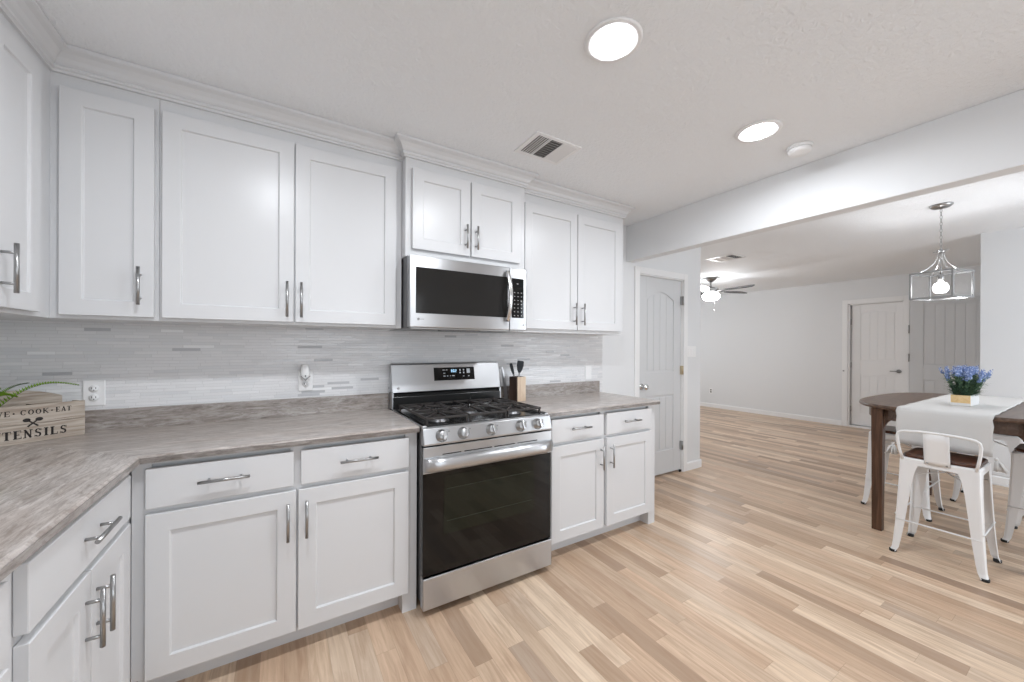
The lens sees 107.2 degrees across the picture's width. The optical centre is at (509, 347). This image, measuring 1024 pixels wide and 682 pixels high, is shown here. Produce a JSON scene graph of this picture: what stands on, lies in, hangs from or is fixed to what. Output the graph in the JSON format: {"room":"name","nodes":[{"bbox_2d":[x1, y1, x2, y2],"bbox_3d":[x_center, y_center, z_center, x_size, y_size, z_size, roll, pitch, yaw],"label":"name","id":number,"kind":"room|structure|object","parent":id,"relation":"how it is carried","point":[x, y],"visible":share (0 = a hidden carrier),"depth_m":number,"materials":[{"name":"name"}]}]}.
{"room":"kitchen","nodes":[
{"label":"kitchen","id":0,"kind":"room"},
{"bbox_2d":[36,0,1023,297],"bbox_3d":[2.181,-1.181,4.193,10.600,0.100,8.400,0,0,-31],"label":"ceiling","id":1,"kind":"structure","parent":0,"point":[655,127],"depth_m":1.59,"materials":[{"name":"white paint"}]},
{"bbox_2d":[514,131,581,164],"bbox_3d":[0.217,-1.133,2.161,0.310,0.007,0.235,0,0,-31],"label":"ceiling vent","id":2,"kind":"object","parent":1,"relation":"in","point":[541,146],"visible":1,"depth_m":2.16,"materials":[{"name":"white metal"}]},
{"bbox_2d":[584,16,642,62],"bbox_3d":[0.383,-1.128,1.399,0.208,0.016,0.208,0,0,-31],"label":"recessed light","id":3,"kind":"object","parent":1,"relation":"in","point":[614,39],"visible":1,"depth_m":1.38,"materials":[{"name":"white paint"}]},
{"bbox_2d":[594,26,631,56],"bbox_3d":[0.383,-1.127,1.399,0.136,0.014,0.136,0,0,-31],"label":"diffuser","id":4,"kind":"object","parent":3,"relation":"attached to","point":[610,41],"depth_m":1.39,"materials":[{"name":"white plastic"}]},
{"bbox_2d":[707,254,744,261],"bbox_3d":[2.726,-1.125,4.759,0.300,0.007,0.330,0,0,-31],"label":"ceiling vent","id":5,"kind":"object","parent":1,"relation":"in","point":[730,256],"visible":1,"depth_m":4.76,"materials":[{"name":"white metal"}]},
{"bbox_2d":[701,277,754,310],"bbox_3d":[3.287,-0.858,6.084,1.278,0.540,1.229,0,0,-31],"label":"ceiling fan","id":6,"kind":"object","parent":1,"relation":"hanging from","point":[710,293],"visible":0.79,"depth_m":6.04,"materials":[{"name":"silver metal"}]},
{"bbox_2d":[735,119,782,142],"bbox_3d":[1.299,-1.124,1.976,0.208,0.016,0.208,0,0,-31],"label":"recessed light","id":7,"kind":"object","parent":1,"relation":"in","point":[760,130],"visible":1,"depth_m":1.95,"materials":[{"name":"white paint"}]},
{"bbox_2d":[743,124,773,139],"bbox_3d":[1.299,-1.124,1.976,0.136,0.014,0.136,0,0,-31],"label":"diffuser","id":8,"kind":"object","parent":7,"relation":"attached to","point":[758,131],"depth_m":1.96,"materials":[{"name":"white plastic"}]},
{"bbox_2d":[786,141,812,157],"bbox_3d":[1.633,-1.109,2.130,0.124,0.044,0.124,0,0,-31],"label":"smoke detector","id":9,"kind":"object","parent":1,"relation":"attached to","point":[799,149],"visible":1,"depth_m":2.10,"materials":[{"name":"white plastic"}]},
{"bbox_2d":[627,89,1023,262],"bbox_3d":[2.174,-0.962,1.848,0.099,0.333,4.000,0,0,-31],"label":"ceiling beam","id":10,"kind":"structure","parent":1,"relation":"attached to","point":[983,141],"depth_m":2.10,"materials":[{"name":"white paint"}]},
{"bbox_2d":[909,202,974,300],"bbox_3d":[3.403,-0.754,2.981,0.257,0.741,0.257,0,0,-16],"label":"pendant light","id":11,"kind":"object","parent":1,"relation":"hanging from","point":[950,283],"visible":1,"depth_m":2.92,"materials":[{"name":"silver metal"}]},
{"bbox_2d":[388,225,700,471],"bbox_3d":[-0.077,0.081,2.894,5.000,2.440,0.120,0,0,-31],"label":"wall","id":12,"kind":"structure","parent":0,"point":[618,350],"depth_m":3.85,"materials":[{"name":"white paint"}]},
{"bbox_2d":[0,12,77,321],"bbox_3d":[-1.757,-0.608,1.210,0.362,0.992,0.994,0,0,-31],"label":"upper cabinet","id":13,"kind":"object","parent":12,"relation":"attached to","point":[24,78],"visible":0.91,"depth_m":1.28,"materials":[{"name":"white paint"}]},
{"bbox_2d":[49,71,174,324],"bbox_3d":[-1.686,-0.609,1.626,0.314,0.992,0.356,0,0,-31],"label":"upper cabinet","id":14,"kind":"object","parent":12,"relation":"attached to","point":[104,259],"visible":0.92,"depth_m":1.51,"materials":[{"name":"white paint"}]},
{"bbox_2d":[159,99,401,329],"bbox_3d":[-1.112,-0.606,1.975,1.026,0.992,0.356,0,0,-31],"label":"upper cabinet","id":15,"kind":"object","parent":12,"relation":"attached to","point":[261,226],"visible":0.96,"depth_m":1.81,"materials":[{"name":"white paint"}]},
{"bbox_2d":[0,320,602,409],"bbox_3d":[-0.677,0.127,2.455,3.518,0.516,0.006,0,0,-31],"label":"tile backsplash","id":16,"kind":"structure","parent":12,"relation":"attached to","point":[140,365],"depth_m":2.00,"materials":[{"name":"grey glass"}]},
{"bbox_2d":[83,380,104,405],"bbox_3d":[-1.883,0.207,1.712,0.072,0.116,0.009,0,0,-31],"label":"wall outlet","id":17,"kind":"object","parent":16,"relation":"attached to","point":[93,390],"visible":0.95,"depth_m":1.71,"materials":[{"name":"white plastic"}]},
{"bbox_2d":[89,385,98,391],"bbox_3d":[-1.882,0.186,1.710,0.033,0.033,0.003,0,0,-31],"label":"socket","id":18,"kind":"object","parent":17,"relation":"attached to","point":[92,388],"depth_m":1.71,"materials":[{"name":"grey plastic"}]},
{"bbox_2d":[89,394,98,400],"bbox_3d":[-1.882,0.227,1.710,0.033,0.033,0.003,0,0,-31],"label":"socket","id":19,"kind":"object","parent":17,"relation":"attached to","point":[92,397],"depth_m":1.71,"materials":[{"name":"grey plastic"}]},
{"bbox_2d":[298,370,312,390],"bbox_3d":[-1.162,0.188,2.151,0.072,0.116,0.009,0,0,-31],"label":"wall outlet","id":20,"kind":"object","parent":16,"relation":"attached to","point":[303,385],"visible":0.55,"depth_m":2.15,"materials":[{"name":"white plastic"}]},
{"bbox_2d":[300,364,309,380],"bbox_3d":[-1.149,0.140,2.123,0.052,0.094,0.044,0,0,-31],"label":"plug","id":21,"kind":"object","parent":20,"relation":"attached to","point":[305,370],"visible":1,"depth_m":2.11,"materials":[{"name":"white plastic"}]},
{"bbox_2d":[302,381,308,386],"bbox_3d":[-1.161,0.209,2.148,0.033,0.033,0.003,0,0,-31],"label":"socket","id":22,"kind":"object","parent":20,"relation":"attached to","point":[304,383],"depth_m":2.15,"materials":[{"name":"grey plastic"}]},
{"bbox_2d":[585,366,590,379],"bbox_3d":[0.681,0.219,3.274,0.072,0.116,0.006,0,0,-31],"label":"blank plate","id":23,"kind":"object","parent":16,"relation":"attached to","point":[587,368],"visible":1,"depth_m":3.27,"materials":[{"name":"white plastic"}]},
{"bbox_2d":[0,0,634,218],"bbox_3d":[-0.283,-1.094,2.105,3.204,0.086,0.994,0,0,-31],"label":"crown molding","id":24,"kind":"structure","parent":12,"relation":"attached to","point":[27,17],"depth_m":1.75,"materials":[{"name":"white paint"}]},
{"bbox_2d":[401,157,523,268],"bbox_3d":[-0.318,-0.802,2.418,0.787,0.595,0.424,0,0,-31],"label":"upper cabinet","id":25,"kind":"object","parent":12,"relation":"attached to","point":[451,214],"visible":0.88,"depth_m":2.23,"materials":[{"name":"white paint"}]},
{"bbox_2d":[393,255,526,332],"bbox_3d":[-0.311,-0.301,2.381,0.755,0.406,0.486,0,0,-31],"label":"microwave","id":26,"kind":"object","parent":25,"relation":"attached to","point":[438,294],"visible":0.99,"depth_m":2.18,"materials":[{"name":"silver metal"}]},
{"bbox_2d":[504,193,622,335],"bbox_3d":[0.432,-0.601,2.915,1.007,0.992,0.356,0,0,-31],"label":"upper cabinet","id":27,"kind":"object","parent":12,"relation":"attached to","point":[573,255],"visible":0.8,"depth_m":2.77,"materials":[{"name":"white paint"}]},
{"bbox_2d":[634,266,687,475],"bbox_3d":[1.511,0.267,3.829,0.817,2.080,0.172,0,0,-31],"label":"door","id":28,"kind":"structure","parent":12,"relation":"in","point":[660,303],"depth_m":3.86,"materials":[{"name":"white paint"}]},
{"bbox_2d":[688,346,695,356],"bbox_3d":[1.952,0.043,4.053,0.156,0.116,0.009,0,0,-31],"label":"light switch","id":29,"kind":"object","parent":12,"relation":"attached to","point":[691,349],"visible":1,"depth_m":4.05,"materials":[{"name":"white plastic"}]},
{"bbox_2d":[687,459,701,470],"bbox_3d":[1.909,1.266,4.204,0.263,0.085,0.313,0,0,-31],"label":"baseboard","id":30,"kind":"structure","parent":12,"relation":"attached to","point":[694,464],"depth_m":4.07,"materials":[{"name":"white paint"}]},
{"bbox_2d":[130,406,1023,681],"bbox_3d":[2.170,1.359,4.195,10.600,0.100,8.400,0,0,-31],"label":"floor","id":31,"kind":"structure","parent":0,"point":[764,560],"depth_m":1.96,"materials":[{"name":"laminate"}]},
{"bbox_2d":[0,581,8,681],"bbox_3d":[-0.949,0.858,0.158,0.662,0.884,0.948,0,0,-31],"label":"base cabinet","id":32,"kind":"object","parent":31,"relation":"on","point":[4,586],"visible":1,"depth_m":0.70,"materials":[{"name":"white paint"}]},
{"bbox_2d":[0,471,131,681],"bbox_3d":[-1.543,0.855,1.133,0.662,0.884,1.328,0,0,-31],"label":"base cabinet","id":33,"kind":"object","parent":31,"relation":"on","point":[70,600],"visible":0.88,"depth_m":0.96,"materials":[{"name":"white paint"}]},
{"bbox_2d":[0,393,419,581],"bbox_3d":[-0.876,0.350,0.988,1.641,0.126,2.294,0,0,-31],"label":"countertop","id":34,"kind":"structure","parent":33,"relation":"on","point":[45,485],"depth_m":1.53,"materials":[{"name":"laminate"}]},
{"bbox_2d":[0,391,84,446],"bbox_3d":[-1.980,0.278,1.509,0.116,0.203,0.360,0,0,22],"label":"crate","id":35,"kind":"object","parent":34,"relation":"on","point":[31,416],"visible":1,"depth_m":1.55,"materials":[{"name":"brown wood"}]},
{"bbox_2d":[0,381,79,406],"bbox_3d":[-1.996,0.250,1.479,0.155,0.245,0.397,0,0,9],"label":"fern plant","id":36,"kind":"object","parent":35,"relation":"in","point":[48,382],"visible":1,"depth_m":1.52,"materials":[{"name":"green plant"}]},
{"bbox_2d":[131,432,416,681],"bbox_3d":[-1.046,0.856,1.844,1.034,0.884,0.662,0,0,-31],"label":"base cabinet","id":37,"kind":"object","parent":31,"relation":"on","point":[235,556],"visible":0.99,"depth_m":1.54,"materials":[{"name":"white paint"}]},
{"bbox_2d":[389,362,552,611],"bbox_3d":[-0.248,0.702,2.274,0.770,1.197,0.716,0,0,-31],"label":"gas range","id":38,"kind":"object","parent":31,"relation":"on","point":[484,460],"visible":0.98,"depth_m":2.02,"materials":[{"name":"silver metal"}]},
{"bbox_2d":[416,430,422,599],"bbox_3d":[-0.267,0.828,2.306,0.760,0.845,0.620,0,0,-31],"label":"panel","id":39,"kind":"object","parent":38,"relation":"in","point":[419,434],"depth_m":1.87,"materials":[{"name":"black metal"}]},
{"bbox_2d":[393,402,547,429],"bbox_3d":[-0.245,0.394,2.272,0.764,0.023,0.560,0,0,-31],"label":"cooktop","id":40,"kind":"object","parent":38,"relation":"in","point":[423,424],"depth_m":2.13,"materials":[{"name":"black metal"}]},
{"bbox_2d":[549,405,654,550],"bbox_3d":[0.501,0.862,2.786,1.036,0.884,0.662,0,0,-31],"label":"base cabinet","id":41,"kind":"object","parent":31,"relation":"on","point":[603,462],"visible":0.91,"depth_m":2.51,"materials":[{"name":"white paint"}]},
{"bbox_2d":[500,381,659,416],"bbox_3d":[0.502,0.354,2.797,1.050,0.126,0.635,0,0,-31],"label":"countertop","id":42,"kind":"structure","parent":41,"relation":"on","point":[568,398],"depth_m":2.83,"materials":[{"name":"stone"}]},
{"bbox_2d":[509,376,525,401],"bbox_3d":[0.057,0.300,2.759,0.086,0.175,0.086,0,0,-39],"label":"utensil holder","id":43,"kind":"object","parent":42,"relation":"on","point":[517,385],"visible":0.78,"depth_m":2.73,"materials":[{"name":"brown wood"}]},
{"bbox_2d":[501,367,507,398],"bbox_3d":[-0.039,0.264,2.764,0.049,0.245,0.016,0,0,-31],"label":"tongs","id":44,"kind":"object","parent":43,"relation":"in","point":[502,370],"visible":0.83,"depth_m":2.76,"materials":[{"name":"silver metal"}]},
{"bbox_2d":[510,363,514,376],"bbox_3d":[0.039,0.247,2.759,0.081,0.268,0.010,0,0,-1],"label":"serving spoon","id":45,"kind":"object","parent":43,"relation":"in","point":[511,364],"visible":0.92,"depth_m":2.76,"materials":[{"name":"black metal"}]},
{"bbox_2d":[517,361,523,376],"bbox_3d":[0.073,0.238,2.766,0.061,0.286,0.010,0,0,-2],"label":"spatula","id":46,"kind":"object","parent":43,"relation":"in","point":[520,364],"visible":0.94,"depth_m":2.76,"materials":[{"name":"black metal"}]},
{"bbox_2d":[861,425,944,521],"bbox_3d":[3.238,0.913,3.117,0.420,0.802,0.410,0,0,-31],"label":"counter stool","id":47,"kind":"object","parent":31,"relation":"on","point":[890,431],"visible":0.3,"depth_m":3.08,"materials":[{"name":"white metal"}]},
{"bbox_2d":[859,393,1023,530],"bbox_3d":[3.385,0.863,2.779,1.530,0.905,1.064,0,0,-31],"label":"dining table","id":48,"kind":"object","parent":31,"relation":"on","point":[882,408],"visible":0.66,"depth_m":2.71,"materials":[{"name":"brown wood"}]},
{"bbox_2d":[884,393,1023,473],"bbox_3d":[3.371,0.566,2.775,1.594,0.324,0.517,0,0,-31],"label":"table runner","id":49,"kind":"object","parent":48,"relation":"on","point":[937,415],"visible":0.84,"depth_m":2.42,"materials":[{"name":"grey fabric"}]},
{"bbox_2d":[939,365,992,405],"bbox_3d":[3.230,0.263,2.673,0.344,0.281,0.230,0,0,-13],"label":"flower planter","id":50,"kind":"object","parent":49,"relation":"on","point":[965,393],"visible":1,"depth_m":2.63,"materials":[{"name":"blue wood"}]},
{"bbox_2d":[889,430,1001,582],"bbox_3d":[2.727,0.912,2.373,0.420,0.802,0.410,0,0,-31],"label":"counter stool","id":51,"kind":"object","parent":31,"relation":"on","point":[935,454],"visible":1,"depth_m":2.30,"materials":[{"name":"white metal"}]},
{"bbox_2d":[950,434,1023,516],"bbox_3d":[4.069,0.917,3.184,0.420,0.802,0.410,0,0,-31],"label":"counter stool","id":52,"kind":"object","parent":31,"relation":"on","point":[1012,441],"visible":0.18,"depth_m":3.06,"materials":[{"name":"white metal"}]},
{"bbox_2d":[1000,443,1023,542],"bbox_3d":[3.613,0.915,2.491,0.410,0.802,0.420,0,0,-31],"label":"counter stool","id":53,"kind":"object","parent":31,"relation":"on","point":[1015,507],"visible":1,"depth_m":2.54,"materials":[{"name":"white metal"}]},
{"bbox_2d":[700,266,980,420],"bbox_3d":[5.118,0.099,7.341,0.120,2.440,5.683,0,0,-31],"label":"wall","id":54,"kind":"structure","parent":0,"point":[775,350],"depth_m":7.12,"materials":[{"name":"white paint"}]},
{"bbox_2d":[700,402,841,425],"bbox_3d":[4.597,1.273,8.063,0.013,0.085,3.915,0,0,-31],"label":"baseboard","id":55,"kind":"structure","parent":54,"relation":"attached to","point":[749,410],"depth_m":7.23,"materials":[{"name":"white paint"}]},
{"bbox_2d":[842,295,909,429],"bbox_3d":[5.908,0.266,6.096,0.224,2.115,0.796,0,0,-31],"label":"door","id":56,"kind":"structure","parent":54,"relation":"in","point":[875,335],"depth_m":6.11,"materials":[{"name":"white paint"}]},
{"bbox_2d":[908,295,980,395],"bbox_3d":[6.249,0.295,5.309,0.047,2.000,0.912,0,0,-31],"label":"door","id":57,"kind":"structure","parent":54,"relation":"attached to","point":[942,333],"depth_m":5.42,"materials":[{"name":"white paint"}]},
{"bbox_2d":[980,227,1023,477],"bbox_3d":[6.652,0.108,3.522,3.250,2.440,2.437,0,0,-31],"label":"wall","id":58,"kind":"structure","parent":0,"point":[1002,252],"depth_m":3.60,"materials":[{"name":"white paint"}]},
{"bbox_2d":[992,475,1009,486],"bbox_3d":[5.219,1.281,2.732,0.013,0.085,2.330,0,0,-31],"label":"baseboard","id":59,"kind":"structure","parent":58,"relation":"attached to","point":[995,479],"depth_m":3.60,"materials":[{"name":"white paint"}]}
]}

